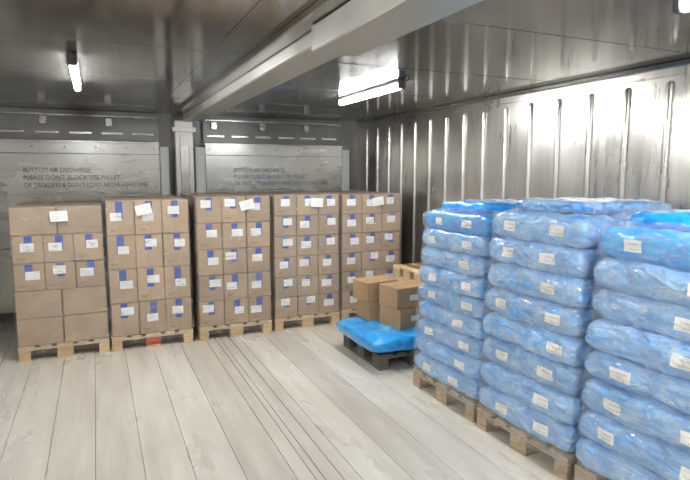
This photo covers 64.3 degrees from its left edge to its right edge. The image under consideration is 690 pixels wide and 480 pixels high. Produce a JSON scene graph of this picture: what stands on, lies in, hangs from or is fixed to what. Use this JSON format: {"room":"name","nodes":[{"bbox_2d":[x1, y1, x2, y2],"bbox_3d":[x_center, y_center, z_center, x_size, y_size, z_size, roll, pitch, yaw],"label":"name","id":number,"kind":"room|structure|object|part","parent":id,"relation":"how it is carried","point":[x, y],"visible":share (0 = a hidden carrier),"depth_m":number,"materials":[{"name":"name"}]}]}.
{"room":"cold storage room","nodes":[
{"label":"cold storage room","id":0,"kind":"room"},
{"bbox_2d":[0,107,358,321],"bbox_3d":[-2.141,-0.392,7.435,5.110,2.550,0.100,-3,8,-24],"label":"wall","id":1,"kind":"structure","parent":0,"point":[348,131],"depth_m":7.36,"materials":[{"name":"metal"}]},
{"bbox_2d":[0,312,561,479],"bbox_3d":[0.184,1.556,2.488,5.110,0.100,11.200,-3,8,-24],"label":"floor","id":2,"kind":"structure","parent":0,"point":[293,402],"depth_m":4.06,"materials":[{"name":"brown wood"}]},
{"bbox_2d":[8,200,109,361],"bbox_3d":[-2.985,0.342,5.838,0.854,1.487,1.280,-3,8,-24],"label":"wooden pallet","id":3,"kind":"object","parent":2,"relation":"on","point":[58,251],"visible":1,"depth_m":5.29,"materials":[{"name":"brown wood"}]},
{"bbox_2d":[0,107,169,313],"bbox_3d":[-3.313,-0.322,6.706,2.270,2.490,0.150,-3,8,-24],"label":"bulkhead","id":4,"kind":"object","parent":2,"relation":"on","point":[33,167],"visible":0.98,"depth_m":6.61,"materials":[{"name":"silver metal"}]},
{"bbox_2d":[104,195,192,351],"bbox_3d":[-2.230,0.280,6.149,0.844,1.532,1.272,-3,8,-24],"label":"wooden pallet","id":5,"kind":"object","parent":2,"relation":"on","point":[147,237],"visible":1,"depth_m":5.61,"materials":[{"name":"brown wood"}]},
{"bbox_2d":[171,120,205,197],"bbox_3d":[-2.038,-0.316,7.226,0.420,2.450,0.380,-3,8,-24],"label":"steel column","id":6,"kind":"structure","parent":2,"relation":"on","point":[185,156],"depth_m":6.98,"materials":[{"name":"silver metal"}]},
{"bbox_2d":[180,193,271,340],"bbox_3d":[-1.438,0.226,6.505,0.846,1.552,1.276,-3,8,-24],"label":"wooden pallet","id":7,"kind":"object","parent":2,"relation":"on","point":[229,233],"visible":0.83,"depth_m":5.97,"materials":[{"name":"brown wood"}]},
{"bbox_2d":[202,116,348,192],"bbox_3d":[-0.912,-0.455,7.782,2.080,2.490,0.150,-3,8,-24],"label":"bulkhead","id":8,"kind":"object","parent":2,"relation":"on","point":[264,164],"visible":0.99,"depth_m":7.64,"materials":[{"name":"silver metal"}]},
{"bbox_3d":[-0.949,-0.315,7.748,1.970,2.040,0.052,-3,8,-24],"label":"panel","id":9,"kind":"part","parent":8,"relation":"part of","materials":[{"name":"silver metal"}]},
{"bbox_2d":[247,191,339,330],"bbox_3d":[-0.675,0.179,6.866,0.852,1.557,1.275,-3,8,-24],"label":"wooden pallet","id":10,"kind":"object","parent":2,"relation":"on","point":[304,225],"visible":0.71,"depth_m":6.31,"materials":[{"name":"brown wood"}]},
{"bbox_2d":[307,191,399,320],"bbox_3d":[0.077,0.136,7.236,0.849,1.552,1.274,-3,8,-24],"label":"wooden pallet","id":11,"kind":"object","parent":2,"relation":"on","point":[369,222],"visible":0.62,"depth_m":6.65,"materials":[{"name":"brown wood"}]},
{"bbox_2d":[336,275,425,370],"bbox_3d":[0.497,0.774,5.465,0.950,0.721,0.909,-3,8,-24],"label":"wooden pallet","id":12,"kind":"object","parent":2,"relation":"on","point":[385,327],"visible":0.8,"depth_m":5.23,"materials":[{"name":"brown wood"}]},
{"bbox_2d":[393,262,426,282],"bbox_3d":[0.898,0.668,6.307,0.460,0.722,0.600,-3,8,-24],"label":"pallets","id":13,"kind":"object","parent":2,"relation":"on","point":[409,271],"visible":0.16,"depth_m":6.25,"materials":[{"name":"brown wood"}]},
{"bbox_2d":[413,198,520,421],"bbox_3d":[1.262,0.460,4.479,1.183,1.587,0.855,-3,8,-26],"label":"wooden pallet","id":14,"kind":"object","parent":2,"relation":"on","point":[451,357],"visible":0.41,"depth_m":4.16,"materials":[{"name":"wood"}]},
{"bbox_2d":[477,197,672,479],"bbox_3d":[1.623,0.529,3.711,1.180,1.637,0.856,-4,8,-26],"label":"wooden pallet","id":15,"kind":"object","parent":2,"relation":"on","point":[547,251],"visible":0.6,"depth_m":3.37,"materials":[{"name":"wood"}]},
{"bbox_2d":[574,209,689,479],"bbox_3d":[1.992,0.637,2.942,1.181,1.612,0.859,-3,8,-26],"label":"wooden pallet","id":16,"kind":"object","parent":2,"relation":"on","point":[635,425],"visible":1,"depth_m":2.77,"materials":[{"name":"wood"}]},
{"bbox_2d":[171,0,482,121],"bbox_3d":[0.216,-0.943,2.181,0.410,0.165,11.180,-3,8,-24],"label":"ceiling beam","id":17,"kind":"structure","parent":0,"point":[328,30],"depth_m":2.68,"materials":[{"name":"grey metal"}]},
{"bbox_2d":[0,0,689,121],"bbox_3d":[0.184,-1.074,2.162,5.110,0.100,11.200,-3,8,-24],"label":"ceiling","id":18,"kind":"structure","parent":0,"point":[439,46],"depth_m":3.47,"materials":[{"name":"silver metal"}]},
{"bbox_2d":[66,51,81,91],"bbox_3d":[-1.978,-1.215,4.018,0.064,0.075,1.371,-3,8,-24],"label":"tube light","id":19,"kind":"object","parent":18,"relation":"attached to","point":[71,58],"visible":1,"depth_m":3.74,"materials":[{"name":"white plastic"}]},
{"bbox_2d":[0,0,689,113],"bbox_3d":[0.184,-1.022,2.168,5.110,0.004,11.200,-3,8,-24],"label":"trim","id":20,"kind":"structure","parent":18,"relation":"attached to","point":[260,2],"depth_m":3.40,"materials":[{"name":"silver metal"}]},
{"bbox_2d":[337,78,408,105],"bbox_3d":[0.228,-1.337,5.006,0.064,0.075,1.371,-3,8,-24],"label":"tube light","id":21,"kind":"object","parent":18,"relation":"attached to","point":[399,84],"visible":1,"depth_m":4.89,"materials":[{"name":"white plastic"}]},
{"bbox_2d":[672,0,689,14],"bbox_3d":[1.709,-0.934,1.750,0.064,0.075,1.371,-3,8,-24],"label":"tube light","id":22,"kind":"object","parent":18,"relation":"attached to","point":[680,7],"visible":1,"depth_m":2.33,"materials":[{"name":"white plastic"}]},
{"bbox_2d":[358,65,689,263],"bbox_3d":[2.545,0.110,3.382,0.130,2.550,11.200,-3,8,-24],"label":"wall","id":23,"kind":"structure","parent":0,"point":[626,137],"depth_m":4.93,"materials":[{"name":"silver metal"}]},
{"bbox_2d":[357,58,689,124],"bbox_3d":[0.184,-1.004,2.171,5.108,0.039,11.200,-3,8,-24],"label":"trim","id":24,"kind":"structure","parent":23,"relation":"attached to","point":[683,62],"depth_m":4.70,"materials":[{"name":"silver metal"}]}
]}

